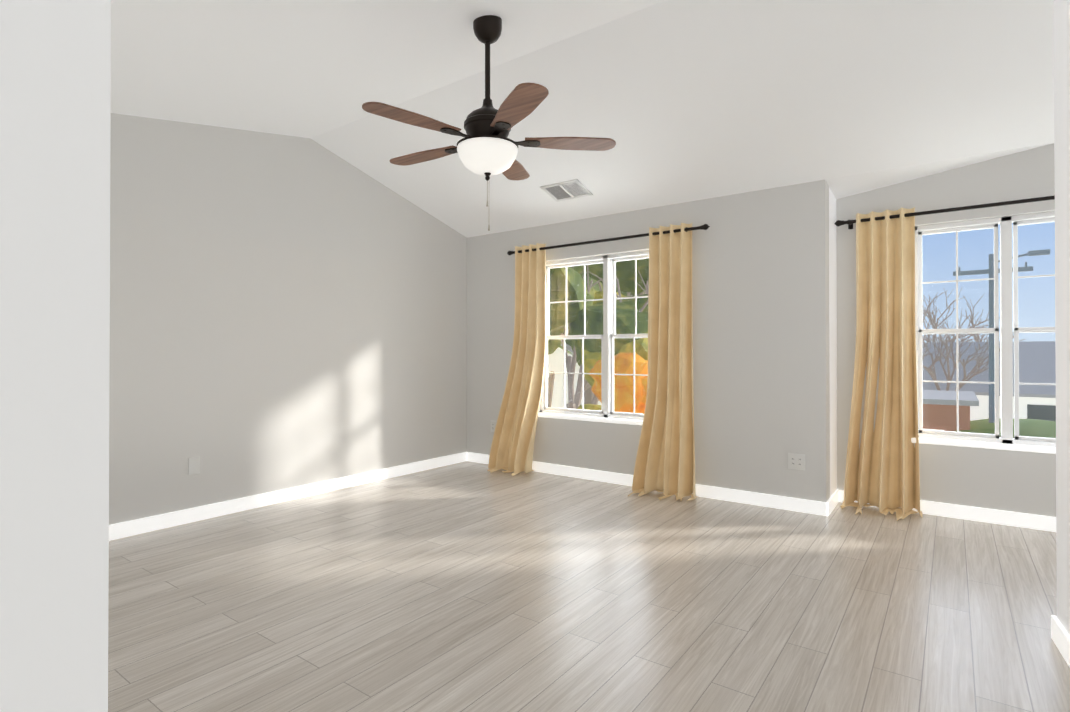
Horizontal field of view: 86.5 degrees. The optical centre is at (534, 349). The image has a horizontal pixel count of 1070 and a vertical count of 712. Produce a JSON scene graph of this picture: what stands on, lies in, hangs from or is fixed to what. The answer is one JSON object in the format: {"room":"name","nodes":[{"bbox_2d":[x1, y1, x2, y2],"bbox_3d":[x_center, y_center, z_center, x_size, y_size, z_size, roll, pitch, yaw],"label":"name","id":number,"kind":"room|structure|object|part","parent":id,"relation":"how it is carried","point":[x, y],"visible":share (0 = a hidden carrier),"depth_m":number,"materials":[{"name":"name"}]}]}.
{"room":"empty living room","nodes":[
{"label":"empty living room","id":0,"kind":"room"},
{"bbox_2d":[109,113,466,524],"bbox_3d":[-2.276,-0.434,4.188,0.160,3.250,6.260,0,0,36],"label":"wall","id":1,"kind":"structure","parent":0,"point":[286,311],"depth_m":4.34,"materials":[{"name":"white paint"}]},
{"bbox_2d":[188,456,199,474],"bbox_3d":[-2.356,0.804,3.930,0.008,0.117,0.072,0,0,36],"label":"electrical outlet","id":2,"kind":"object","parent":1,"relation":"attached to","point":[193,465],"visible":1,"depth_m":3.92,"materials":[{"name":"white plastic"}]},
{"bbox_2d":[109,452,466,540],"bbox_3d":[-2.048,1.144,4.341,0.016,0.095,4.450,0,0,36],"label":"baseboard","id":3,"kind":"structure","parent":1,"relation":"attached to","point":[143,525],"depth_m":4.32,"materials":[{"name":"white wood"}]},
{"bbox_2d":[110,0,1053,237],"bbox_3d":[-0.103,-1.497,2.252,5.960,0.926,5.700,0,0,36],"label":"ceiling","id":4,"kind":"structure","parent":0,"point":[680,101],"depth_m":3.30,"materials":[{"name":"white paint"}]},
{"bbox_2d":[362,15,615,230],"bbox_3d":[-0.279,-1.130,2.857,1.215,1.083,1.240,0,0,36],"label":"ceiling fan","id":5,"kind":"object","parent":4,"relation":"hanging from","point":[486,147],"visible":1,"depth_m":2.76,"materials":[{"name":"brown metal"}]},
{"bbox_3d":[-0.237,-0.943,2.844,0.304,0.128,0.304,0,0,36],"label":"lamp shade","id":6,"kind":"part","parent":5,"relation":"part of","materials":[{"name":"white glass"}]},
{"bbox_2d":[540,179,592,201],"bbox_3d":[0.268,-1.345,4.819,0.370,0.079,0.253,0,0,36],"label":"ceiling vent","id":7,"kind":"object","parent":4,"relation":"in","point":[564,193],"visible":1,"depth_m":4.83,"materials":[{"name":"white metal"}]},
{"bbox_2d":[108,461,1069,711],"bbox_3d":[0.062,1.241,2.463,5.960,0.120,6.260,0,0,36],"label":"floor","id":8,"kind":"structure","parent":0,"point":[467,586],"depth_m":2.61,"materials":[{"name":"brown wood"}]},
{"bbox_2d":[467,180,829,501],"bbox_3d":[0.656,-0.429,5.225,3.660,3.250,0.160,0,0,36],"label":"wall","id":9,"kind":"structure","parent":0,"point":[761,325],"depth_m":4.47,"materials":[{"name":"white paint"}]},
{"bbox_2d":[491,420,495,431],"bbox_3d":[-0.434,0.800,5.913,0.072,0.117,0.009,0,0,36],"label":"electrical outlet","id":10,"kind":"object","parent":9,"relation":"attached to","point":[493,424],"visible":0.96,"depth_m":5.91,"materials":[{"name":"white plastic"}]},
{"bbox_2d":[538,412,642,424],"bbox_3d":[0.620,0.639,5.162,1.540,0.034,0.086,0,0,36],"label":"window sill","id":11,"kind":"structure","parent":9,"relation":"attached to","point":[597,419],"depth_m":5.19,"materials":[{"name":"white"}]},
{"bbox_2d":[540,250,648,419],"bbox_3d":[0.673,-0.119,5.238,1.480,1.490,0.095,0,0,36],"label":"window","id":12,"kind":"structure","parent":9,"relation":"in","point":[609,335],"depth_m":5.23,"materials":[{"name":"white plastic"}]},
{"bbox_2d":[507,224,709,254],"bbox_3d":[0.568,-0.962,5.125,2.060,0.070,0.109,0,0,36],"label":"rod","id":13,"kind":"object","parent":9,"relation":"attached to","point":[702,227],"visible":0.85,"depth_m":4.99,"materials":[{"name":"black metal"}]},
{"bbox_2d":[487,243,546,475],"bbox_3d":[-0.173,0.089,5.535,0.562,2.209,0.370,0,0,36],"label":"curtain","id":14,"kind":"object","parent":13,"relation":"hanging from","point":[512,446],"visible":1,"depth_m":5.52,"materials":[{"name":"fabric"}]},
{"bbox_2d":[628,223,697,500],"bbox_3d":[1.036,0.084,4.612,0.529,2.209,0.416,0,0,36],"label":"curtain","id":15,"kind":"object","parent":13,"relation":"hanging from","point":[665,461],"visible":1,"depth_m":4.66,"materials":[{"name":"fabric"}]},
{"bbox_2d":[467,452,1055,531],"bbox_3d":[1.673,1.146,4.658,5.640,0.095,0.496,0,0,36],"label":"baseboard","id":16,"kind":"structure","parent":9,"relation":"attached to","point":[1025,520],"depth_m":4.21,"materials":[{"name":"white wood"}]},
{"bbox_2d":[788,453,804,469],"bbox_3d":[1.924,0.826,4.183,0.117,0.117,0.008,0,0,36],"label":"double electrical outlet","id":17,"kind":"object","parent":9,"relation":"attached to","point":[796,461],"visible":1,"depth_m":4.18,"materials":[{"name":"white plastic"}]},
{"bbox_2d":[829,187,836,496],"bbox_3d":[2.209,-0.433,4.383,0.160,3.250,0.320,0,0,36],"label":"wall","id":18,"kind":"structure","parent":0,"point":[833,342],"depth_m":4.33,"materials":[{"name":"white paint"}]},
{"bbox_2d":[825,142,1053,198],"bbox_3d":[3.175,-1.603,3.643,2.320,0.864,0.580,0,0,36],"label":"ceiling","id":19,"kind":"structure","parent":0,"point":[844,186],"depth_m":4.01,"materials":[{"name":"white paint"}]},
{"bbox_2d":[836,143,1055,516],"bbox_3d":[3.278,-0.436,3.896,2.460,3.250,0.160,0,0,36],"label":"wall","id":20,"kind":"structure","parent":0,"point":[1013,481],"depth_m":4.00,"materials":[{"name":"white paint"}]},
{"bbox_2d":[834,195,1054,520],"bbox_3d":[3.110,0.079,3.694,2.115,2.210,0.419,0,0,36],"label":"curtain set in the alcove","id":21,"kind":"object","parent":20,"relation":"attached to","point":[882,472],"visible":0.98,"depth_m":4.19,"materials":[{"name":"beige fabric"}]},
{"bbox_3d":[2.506,0.081,4.138,0.513,2.210,0.419,0,0,36],"label":"panel","id":22,"kind":"part","parent":21,"relation":"part of","materials":[{"name":"fabric"}]},
{"bbox_3d":[3.184,-0.970,3.801,2.115,0.070,0.109,0,0,36],"label":"rod","id":23,"kind":"part","parent":21,"relation":"part of","materials":[{"name":"black metal"}]},
{"bbox_2d":[911,437,1055,453],"bbox_3d":[3.209,0.662,3.857,1.133,0.034,0.086,0,0,36],"label":"sill","id":24,"kind":"structure","parent":20,"relation":"attached to","point":[1005,446],"depth_m":3.89,"materials":[{"name":"white"}]},
{"bbox_2d":[915,211,1055,446],"bbox_3d":[3.262,-0.131,3.934,1.073,1.560,0.095,0,0,36],"label":"alcove window","id":25,"kind":"structure","parent":20,"relation":"in","point":[1007,330],"depth_m":3.94,"materials":[{"name":"white plastic"}]},
{"bbox_2d":[1054,0,1069,635],"bbox_3d":[1.058,-0.455,0.415,0.540,3.250,4.345,0,0,36],"label":"wall","id":26,"kind":"structure","parent":0,"point":[1062,148],"depth_m":2.03,"materials":[{"name":"white paint"}]},
{"bbox_2d":[1051,615,1069,666],"bbox_3d":[0.999,1.122,0.459,0.415,0.095,4.361,0,0,36],"label":"baseboard","id":27,"kind":"structure","parent":26,"relation":"attached to","point":[1060,636],"depth_m":2.20,"materials":[{"name":"white wood"}]},
{"bbox_3d":[-1.564,-0.455,0.509,5.340,3.250,1.170,0,0,36],"label":"wall","id":28,"kind":"structure","parent":0,"visible":0},
{"bbox_2d":[0,0,110,711],"bbox_3d":[0.081,-0.458,-0.071,0.920,3.250,0.200,0,0,36],"label":"wall","id":29,"kind":"structure","parent":28,"relation":"attached to","point":[55,82],"depth_m":0.23,"materials":[{"name":"white paint"}]},
{"label":"outside","id":30,"kind":"structure","parent":0,"visible":0},
{"bbox_3d":[43.213,4.842,58.504,180.000,0.300,134.510,0,0,36],"label":"lawn","id":31,"kind":"structure","parent":30,"visible":0},
{"bbox_2d":[548,343,600,407],"bbox_3d":[0.379,2.011,18.575,5.900,4.920,7.700,0,0,1],"label":"gable","id":32,"kind":"object","parent":31,"relation":"on","point":[554,364],"depth_m":15.08,"materials":[{"name":"white"}]},
{"bbox_2d":[548,277,645,406],"bbox_3d":[0.176,0.597,14.680,6.558,7.718,6.301,0,0,36],"label":"bare tree","id":33,"kind":"object","parent":31,"relation":"on","point":[586,384],"depth_m":13.42,"materials":[{"name":"brown plant"}]},
{"bbox_2d":[548,258,648,403],"bbox_3d":[1.265,-0.945,14.912,6.065,10.790,5.600,0,0,36],"label":"tree","id":34,"kind":"object","parent":31,"relation":"on","point":[593,330],"depth_m":12.83,"materials":[{"name":"green plant"}]},
{"bbox_2d":[560,265,648,408],"bbox_3d":[1.525,0.329,14.312,5.859,8.254,3.720,0,0,36],"label":"bare tree","id":35,"kind":"object","parent":31,"relation":"on","point":[571,384],"depth_m":13.30,"materials":[{"name":"brown plant"}]},
{"bbox_2d":[577,291,647,410],"bbox_3d":[1.848,1.467,13.650,3.160,5.953,3.544,0,0,36],"label":"tree","id":36,"kind":"object","parent":31,"relation":"on","point":[596,357],"depth_m":12.47,"materials":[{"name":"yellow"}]},
{"bbox_2d":[589,353,647,413],"bbox_3d":[1.849,2.244,10.749,2.573,4.366,2.293,0,0,36],"label":"tree","id":37,"kind":"object","parent":31,"relation":"on","point":[639,363],"depth_m":10.06,"materials":[{"name":"orange plant"}]},
{"bbox_2d":[922,326,954,356],"bbox_3d":[14.400,0.916,24.690,5.699,7.190,3.525,0,0,8],"label":"bare tree","id":38,"kind":"object","parent":31,"relation":"on","point":[929,348],"depth_m":23.09,"materials":[{"name":"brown plant"}]},
{"bbox_2d":[923,390,978,430],"bbox_3d":[12.021,2.975,19.391,4.800,3.000,4.900,0,0,36],"label":"house","id":39,"kind":"structure","parent":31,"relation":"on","point":[935,399],"depth_m":16.67,"materials":[{"name":"brown brick"}]},
{"bbox_2d":[922,288,999,341],"bbox_3d":[21.444,0.452,31.182,6.672,8.182,4.681,0,0,36],"label":"bare tree","id":40,"kind":"object","parent":31,"relation":"on","point":[934,317],"depth_m":31.42,"materials":[{"name":"brown plant"}]},
{"bbox_2d":[922,311,999,390],"bbox_3d":[15.354,1.496,21.503,3.770,5.992,3.712,0,0,36],"label":"bare tree","id":41,"kind":"object","parent":31,"relation":"on","point":[931,372],"visible":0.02,"depth_m":21.31,"materials":[{"name":"brown plant"}]},
{"bbox_2d":[922,296,1024,341],"bbox_3d":[22.060,0.861,29.128,4.858,7.340,4.437,0,0,36],"label":"bare tree","id":42,"kind":"object","parent":31,"relation":"on","point":[972,317],"depth_m":28.52,"materials":[{"name":"brown plant"}]},
{"bbox_2d":[922,341,1055,420],"bbox_3d":[17.870,2.098,25.337,11.700,4.820,7.700,0,0,36],"label":"house","id":43,"kind":"structure","parent":31,"relation":"on","point":[1041,377],"depth_m":21.90,"materials":[{"name":"white"}]},
{"bbox_2d":[953,249,1049,422],"bbox_3d":[13.320,0.858,16.279,2.150,7.200,0.200,0,0,36],"label":"utility pole","id":44,"kind":"object","parent":31,"relation":"on","point":[991,348],"visible":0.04,"depth_m":16.33,"materials":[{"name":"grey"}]},
{"bbox_2d":[954,418,1055,437],"bbox_3d":[14.184,4.458,16.245,8.320,4.940,6.240,0,0,36],"label":"bank","id":45,"kind":"object","parent":31,"relation":"on","point":[1050,433],"depth_m":15.76,"materials":[{"name":"green plant"}]}
]}

